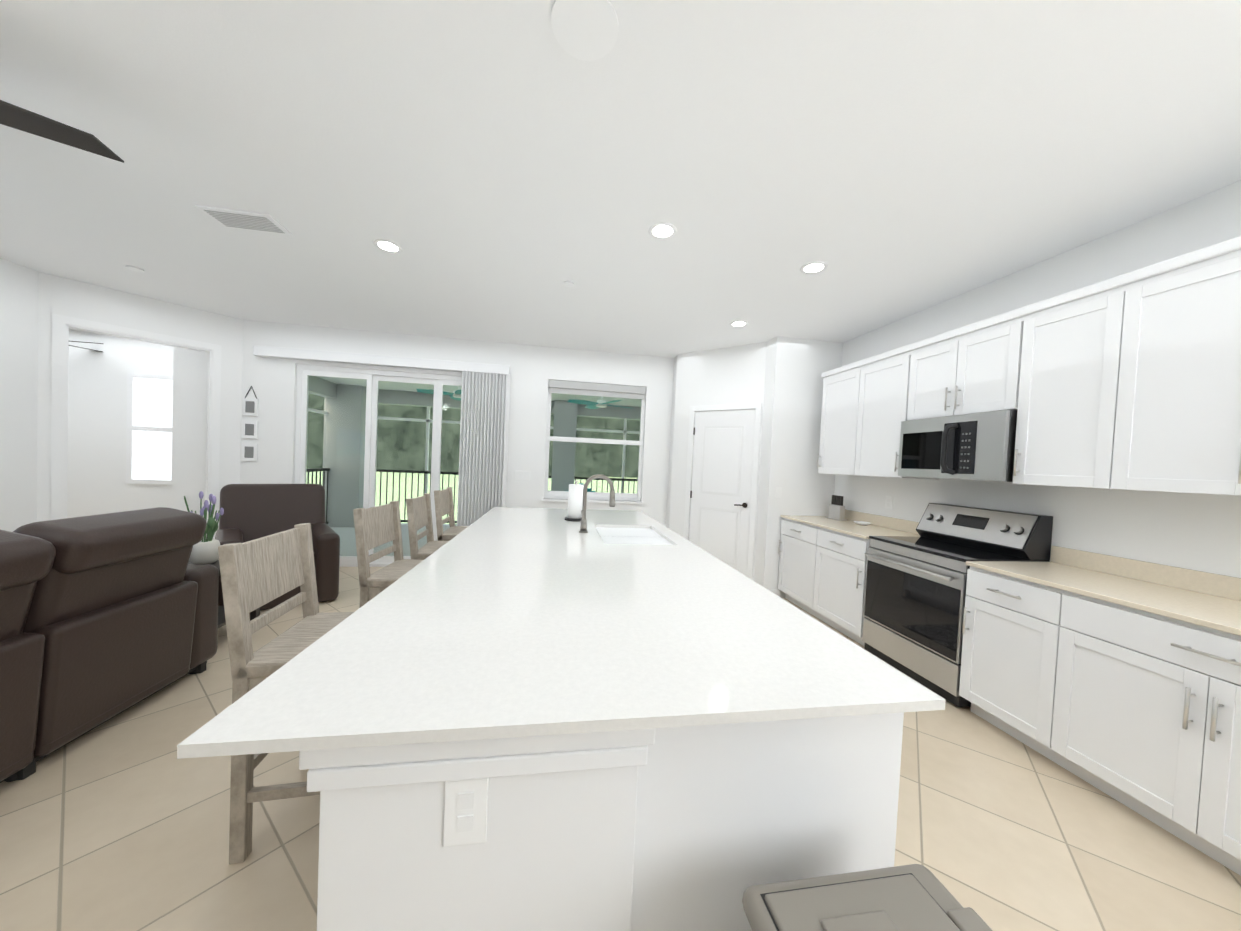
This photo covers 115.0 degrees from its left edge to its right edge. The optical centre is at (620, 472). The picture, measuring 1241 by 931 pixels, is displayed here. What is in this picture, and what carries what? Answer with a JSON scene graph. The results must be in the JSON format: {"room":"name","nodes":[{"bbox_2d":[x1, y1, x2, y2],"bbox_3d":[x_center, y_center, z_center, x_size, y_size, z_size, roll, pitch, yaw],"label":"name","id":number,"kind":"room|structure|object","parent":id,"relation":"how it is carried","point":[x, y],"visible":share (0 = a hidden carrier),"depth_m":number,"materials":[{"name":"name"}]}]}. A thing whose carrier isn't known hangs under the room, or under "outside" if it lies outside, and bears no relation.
{"room":"kitchen and living room","nodes":[
{"label":"kitchen and living room","id":0,"kind":"room"},
{"bbox_2d":[0,258,38,531],"bbox_3d":[-4.647,-0.218,0.006,0.132,2.850,7.040,2,1,-9],"label":"wall","id":1,"kind":"structure","parent":0,"point":[18,379],"depth_m":3.36,"materials":[{"name":"white paint"}]},
{"bbox_2d":[69,341,102,351],"bbox_3d":[-6.875,-1.684,4.690,1.202,0.360,1.256,2,1,-9],"label":"fan","id":2,"kind":"object","parent":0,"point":[85,342],"visible":0.08,"depth_m":4.81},
{"bbox_2d":[67,329,207,539],"bbox_3d":[-6.867,-0.425,4.231,5.030,3.050,2.150,2,1,-9],"label":"wall","id":3,"kind":"structure","parent":0,"point":[137,420],"depth_m":5.22,"materials":[{"name":"paint"}]},
{"bbox_2d":[37,272,242,538],"bbox_3d":[-4.802,-0.328,4.053,0.135,2.850,1.415,4,2,36],"label":"wall","id":4,"kind":"structure","parent":0,"point":[65,305],"depth_m":3.83,"materials":[{"name":"white paint"}]},
{"bbox_2d":[240,320,673,566],"bbox_3d":[-1.071,-0.188,5.098,6.900,2.850,0.252,2,1,-9],"label":"wall","id":5,"kind":"structure","parent":0,"point":[507,391],"depth_m":4.90,"materials":[{"name":"white paint"}]},
{"bbox_2d":[242,421,257,438],"bbox_3d":[-4.265,-0.492,4.554,0.150,0.200,0.020,2,1,-9],"label":"picture frame","id":6,"kind":"object","parent":5,"relation":"attached to","point":[250,430],"depth_m":4.55,"materials":[{"name":"white wood"}]},
{"bbox_2d":[242,443,257,460],"bbox_3d":[-4.277,-0.233,4.561,0.150,0.200,0.020,2,1,-9],"label":"picture frame","id":7,"kind":"object","parent":5,"relation":"attached to","point":[249,452],"depth_m":4.55,"materials":[{"name":"white wood"}]},
{"bbox_2d":[243,386,258,415],"bbox_3d":[-4.251,-0.824,4.545,0.150,0.344,0.020,2,1,-9],"label":"picture frame","id":8,"kind":"object","parent":5,"relation":"attached to","point":[250,405],"depth_m":4.54,"materials":[{"name":"white wood"}]},
{"bbox_2d":[0,523,1240,930],"bbox_3d":[-1.187,1.365,2.710,8.300,0.140,11.550,2,1,-9],"label":"floor","id":9,"kind":"structure","parent":0,"point":[120,821],"depth_m":1.49,"materials":[{"name":"tile"}]},
{"bbox_2d":[0,507,218,782],"bbox_3d":[-2.754,0.738,1.225,1.028,1.048,2.550,2,1,-9],"label":"sofa","id":10,"kind":"object","parent":9,"relation":"on","point":[105,617],"visible":1,"depth_m":1.79,"materials":[{"name":"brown leather"}]},
{"bbox_2d":[188,560,259,627],"bbox_3d":[-3.014,0.929,2.836,0.500,0.560,0.500,2,1,-9],"label":"side table","id":11,"kind":"object","parent":9,"relation":"on","point":[255,613],"depth_m":2.89,"materials":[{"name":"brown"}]},
{"bbox_2d":[184,491,223,563],"bbox_3d":[-2.975,0.392,2.820,0.219,0.516,0.221,2,1,-9],"label":"plant","id":12,"kind":"object","parent":11,"relation":"on","point":[205,551],"visible":0.75,"depth_m":2.79,"materials":[{"name":"grey ceramic"}]},
{"bbox_2d":[215,484,339,610],"bbox_3d":[-3.263,0.652,3.764,0.840,1.044,1.036,1,2,-44],"label":"recliner","id":13,"kind":"object","parent":9,"relation":"on","point":[253,511],"visible":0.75,"depth_m":3.77,"materials":[{"name":"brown leather"}]},
{"bbox_2d":[218,523,353,863],"bbox_3d":[-1.163,0.781,1.584,0.498,1.086,0.484,2,1,-9],"label":"stool","id":14,"kind":"object","parent":9,"relation":"on","point":[258,573],"visible":0.6,"depth_m":1.39,"materials":[{"name":"grey wood"}]},
{"bbox_2d":[353,501,422,607],"bbox_3d":[-1.332,0.750,2.512,0.477,1.086,0.460,2,1,-5],"label":"stool","id":15,"kind":"object","parent":9,"relation":"on","point":[375,526],"visible":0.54,"depth_m":2.40,"materials":[{"name":"grey wood"}]},
{"bbox_2d":[406,493,448,559],"bbox_3d":[-1.392,0.731,3.147,0.491,1.086,0.476,2,1,-9],"label":"stool","id":16,"kind":"object","parent":9,"relation":"on","point":[419,513],"visible":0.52,"depth_m":3.05,"materials":[{"name":"grey wood"}]},
{"bbox_2d":[322,384,576,526],"bbox_3d":[-1.488,-0.125,6.802,7.720,2.640,3.280,2,1,-9],"label":"exterior wall","id":17,"kind":"structure","parent":9,"relation":"on","point":[564,463],"depth_m":7.34,"materials":[{"name":"grey paint"}]},
{"bbox_2d":[308,376,640,419],"bbox_3d":[-1.432,-1.374,6.770,7.720,0.380,3.280,2,1,-9],"label":"ceiling","id":18,"kind":"structure","parent":17,"relation":"on","point":[409,389],"depth_m":7.71,"materials":[{"name":"white paint"}]},
{"bbox_2d":[416,386,633,408],"bbox_3d":[-1.482,-1.313,6.653,3.532,0.260,1.182,2,1,-9],"label":"fan","id":19,"kind":"object","parent":18,"relation":"hanging from","point":[455,395],"depth_m":6.62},
{"bbox_2d":[434,487,468,540],"bbox_3d":[-1.528,0.706,3.875,0.477,1.086,0.460,2,1,-9],"label":"stool","id":20,"kind":"object","parent":9,"relation":"on","point":[443,499],"visible":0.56,"depth_m":3.77,"materials":[{"name":"grey wood"}]},
{"bbox_2d":[307,394,639,523],"bbox_3d":[-1.573,0.003,6.732,7.500,2.380,3.160,2,1,-9],"label":"screen","id":21,"kind":"object","parent":9,"relation":"on","point":[427,420],"depth_m":7.90,"materials":[{"name":"grey"}]},
{"bbox_2d":[299,516,941,930],"bbox_3d":[-0.189,0.899,2.428,1.343,0.895,3.250,2,1,-9],"label":"kitchen island","id":22,"kind":"object","parent":9,"relation":"on","point":[650,830],"depth_m":0.81,"materials":[{"name":"white"}]},
{"bbox_2d":[177,507,945,758],"bbox_3d":[-0.261,0.437,2.396,1.476,0.023,3.300,2,1,-9],"label":"island countertop","id":23,"kind":"structure","parent":22,"relation":"on","point":[524,624],"depth_m":1.00,"materials":[{"name":"white stone"}]},
{"bbox_2d":[565,480,583,520],"bbox_3d":[-0.373,0.230,3.293,0.170,0.331,0.170,2,1,-9],"label":"paper towel holder","id":24,"kind":"object","parent":23,"relation":"on","point":[575,499],"visible":0.88,"depth_m":3.24,"materials":[{"name":"grey paper"}]},
{"bbox_2d":[577,476,614,533],"bbox_3d":[-0.159,0.224,2.760,0.246,0.393,0.064,2,1,-9],"label":"faucet","id":25,"kind":"object","parent":23,"relation":"on","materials":[{"name":"silver metal"}]},
{"bbox_2d":[597,526,676,545],"bbox_3d":[0.069,0.549,2.791,0.487,0.216,0.758,2,1,-9],"label":"sink","id":26,"kind":"object","parent":23,"relation":"in","point":[610,533],"depth_m":2.84,"materials":[{"name":"white ceramic"}]},
{"bbox_2d":[742,864,992,930],"bbox_3d":[0.444,1.105,0.661,0.414,0.629,0.300,2,1,-9],"label":"trash can","id":27,"kind":"object","parent":9,"relation":"on","point":[915,897],"visible":1,"depth_m":0.73,"materials":[{"name":"grey plastic"}]},
{"bbox_2d":[862,503,1052,706],"bbox_3d":[2.277,0.846,2.800,0.685,1.200,0.753,2,1,-9],"label":"range","id":28,"kind":"object","parent":9,"relation":"on","point":[915,596],"visible":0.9,"depth_m":2.67,"materials":[{"name":"silver metal"}]},
{"bbox_2d":[778,509,1240,875],"bbox_3d":[2.476,0.977,1.602,0.664,1.018,5.640,2,1,-9],"label":"base cabinet","id":29,"kind":"object","parent":9,"relation":"on","point":[1117,678],"depth_m":1.83,"materials":[{"name":"white wood"}]},
{"bbox_2d":[826,495,846,520],"bbox_3d":[2.279,0.367,4.165,0.090,0.249,0.200,2,1,-9],"label":"knife block","id":30,"kind":"object","parent":29,"relation":"on","point":[836,509],"visible":1,"depth_m":4.13,"materials":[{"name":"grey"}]},
{"bbox_2d":[854,521,870,524],"bbox_3d":[2.339,0.491,3.824,0.150,0.024,0.150,2,1,-9],"label":"dish","id":31,"kind":"object","parent":29,"relation":"on","point":[862,523],"visible":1,"depth_m":3.80,"materials":[{"name":"white ceramic"}]},
{"bbox_2d":[0,0,1240,357],"bbox_3d":[-0.842,-1.560,1.013,8.210,0.120,8.280,2,1,-9],"label":"ceiling","id":32,"kind":"structure","parent":0,"point":[500,170],"depth_m":1.84,"materials":[{"name":"white paint"}]},
{"bbox_2d":[0,100,123,162],"bbox_3d":[-2.646,-1.395,1.072,1.384,0.375,1.448,2,1,-9],"label":"fan","id":33,"kind":"object","parent":32,"relation":"hanging from","point":[18,118],"visible":1,"depth_m":1.49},
{"bbox_2d":[195,205,292,234],"bbox_3d":[-2.368,-1.599,2.501,0.410,0.016,0.237,2,1,-9],"label":"ceiling vent","id":34,"kind":"object","parent":32,"relation":"in","point":[228,218],"depth_m":2.50,"materials":[{"name":"white metal"}]},
{"bbox_2d":[373,239,401,253],"bbox_3d":[-1.623,-1.577,2.762,0.175,0.006,0.175,2,2,-18],"label":"recessed light","id":35,"kind":"object","parent":32,"relation":"in","point":[385,245],"depth_m":2.76,"materials":[{"name":"white plastic"}]},
{"bbox_2d":[551,0,617,60],"bbox_3d":[-0.117,-1.467,1.305,0.217,0.016,0.199,2,1,-9],"label":"smoke detector","id":36,"kind":"object","parent":32,"relation":"in","point":[585,30],"depth_m":1.30,"materials":[{"name":"white plastic"}]},
{"bbox_2d":[648,222,676,239],"bbox_3d":[0.260,-1.485,2.436,0.175,0.006,0.175,2,2,-18],"label":"recessed light","id":37,"kind":"object","parent":32,"relation":"in","point":[662,231],"depth_m":2.43,"materials":[{"name":"white"}]},
{"bbox_2d":[730,321,747,326],"bbox_3d":[1.183,-1.482,3.950,0.175,0.006,0.175,2,2,-15],"label":"recessed light","id":38,"kind":"object","parent":32,"relation":"in","point":[736,323],"depth_m":3.94,"materials":[{"name":"white"}]},
{"bbox_2d":[800,261,827,273],"bbox_3d":[1.366,-1.444,2.795,0.175,0.006,0.175,2,2,-33],"label":"recessed light","id":39,"kind":"object","parent":32,"relation":"in","point":[813,267],"depth_m":2.79,"materials":[{"name":"white"}]},
{"bbox_2d":[666,336,842,597],"bbox_3d":[1.546,-0.066,4.915,1.644,2.850,1.262,2,1,-9],"label":"wall","id":40,"kind":"structure","parent":0,"point":[744,475],"depth_m":4.59,"materials":[{"name":"white paint"}]},
{"bbox_2d":[834,180,1240,577],"bbox_3d":[2.892,0.075,1.745,0.120,2.850,8.090,2,1,-9],"label":"wall","id":41,"kind":"structure","parent":0,"point":[1199,532],"depth_m":2.30,"materials":[{"name":"white paint"}]},
{"bbox_2d":[817,363,852,474],"bbox_3d":[2.328,-0.502,3.912,0.346,1.060,0.578,2,1,-9],"label":"upper cabinet","id":42,"kind":"object","parent":41,"relation":"attached to","point":[833,455],"depth_m":3.95,"materials":[{"name":"white wood"}]},
{"bbox_2d":[885,496,892,509],"bbox_3d":[2.506,0.283,3.692,0.007,0.120,0.080,2,1,-9],"label":"wall outlet","id":43,"kind":"object","parent":41,"relation":"attached to","point":[889,502],"visible":1,"depth_m":3.67,"materials":[{"name":"white plastic"}]},
{"bbox_2d":[845,345,938,479],"bbox_3d":[2.405,-0.486,3.427,0.346,1.060,0.647,2,1,-9],"label":"upper cabinet","id":44,"kind":"object","parent":41,"relation":"attached to","point":[877,410],"depth_m":3.43,"materials":[{"name":"white wood"}]},
{"bbox_2d":[901,313,1004,420],"bbox_3d":[2.515,-0.692,2.787,0.346,0.605,0.760,2,1,-9],"label":"upper cabinet","id":45,"kind":"object","parent":41,"relation":"attached to","point":[957,371],"depth_m":2.75,"materials":[{"name":"white wood"}]},
{"bbox_2d":[898,410,1017,481],"bbox_3d":[2.429,-0.167,2.791,0.470,0.437,0.747,2,1,-9],"label":"microwave","id":46,"kind":"object","parent":45,"relation":"attached to","point":[978,446],"visible":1,"depth_m":2.65,"materials":[{"name":"silver metal"}]},
{"bbox_2d":[1001,282,1100,487],"bbox_3d":[2.599,-0.446,2.202,0.346,1.060,0.559,2,1,-9],"label":"upper cabinet","id":47,"kind":"object","parent":41,"relation":"attached to","point":[1049,370],"depth_m":2.22,"materials":[{"name":"white wood"}]},
{"bbox_2d":[1089,236,1240,495],"bbox_3d":[2.701,-0.425,1.562,0.346,1.060,0.981,2,1,-9],"label":"upper cabinet","id":48,"kind":"object","parent":41,"relation":"attached to","point":[1130,380],"depth_m":1.79,"materials":[{"name":"white wood"}]},
{"label":"outside","id":49,"kind":"structure","parent":0,"visible":0},
{"bbox_2d":[306,468,637,523],"bbox_3d":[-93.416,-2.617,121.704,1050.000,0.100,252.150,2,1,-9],"label":"ground","id":50,"kind":"structure","parent":49,"point":[421,481],"depth_m":61.01,"materials":[{"name":"green plant"}]},
{"bbox_2d":[307,393,639,477],"bbox_3d":[-71.432,-11.652,101.281,192.735,48.170,65.992,2,2,-32],"label":"trees","id":51,"kind":"object","parent":50,"relation":"on","point":[386,432],"depth_m":98.30,"materials":[{"name":"green plant"}]}
]}

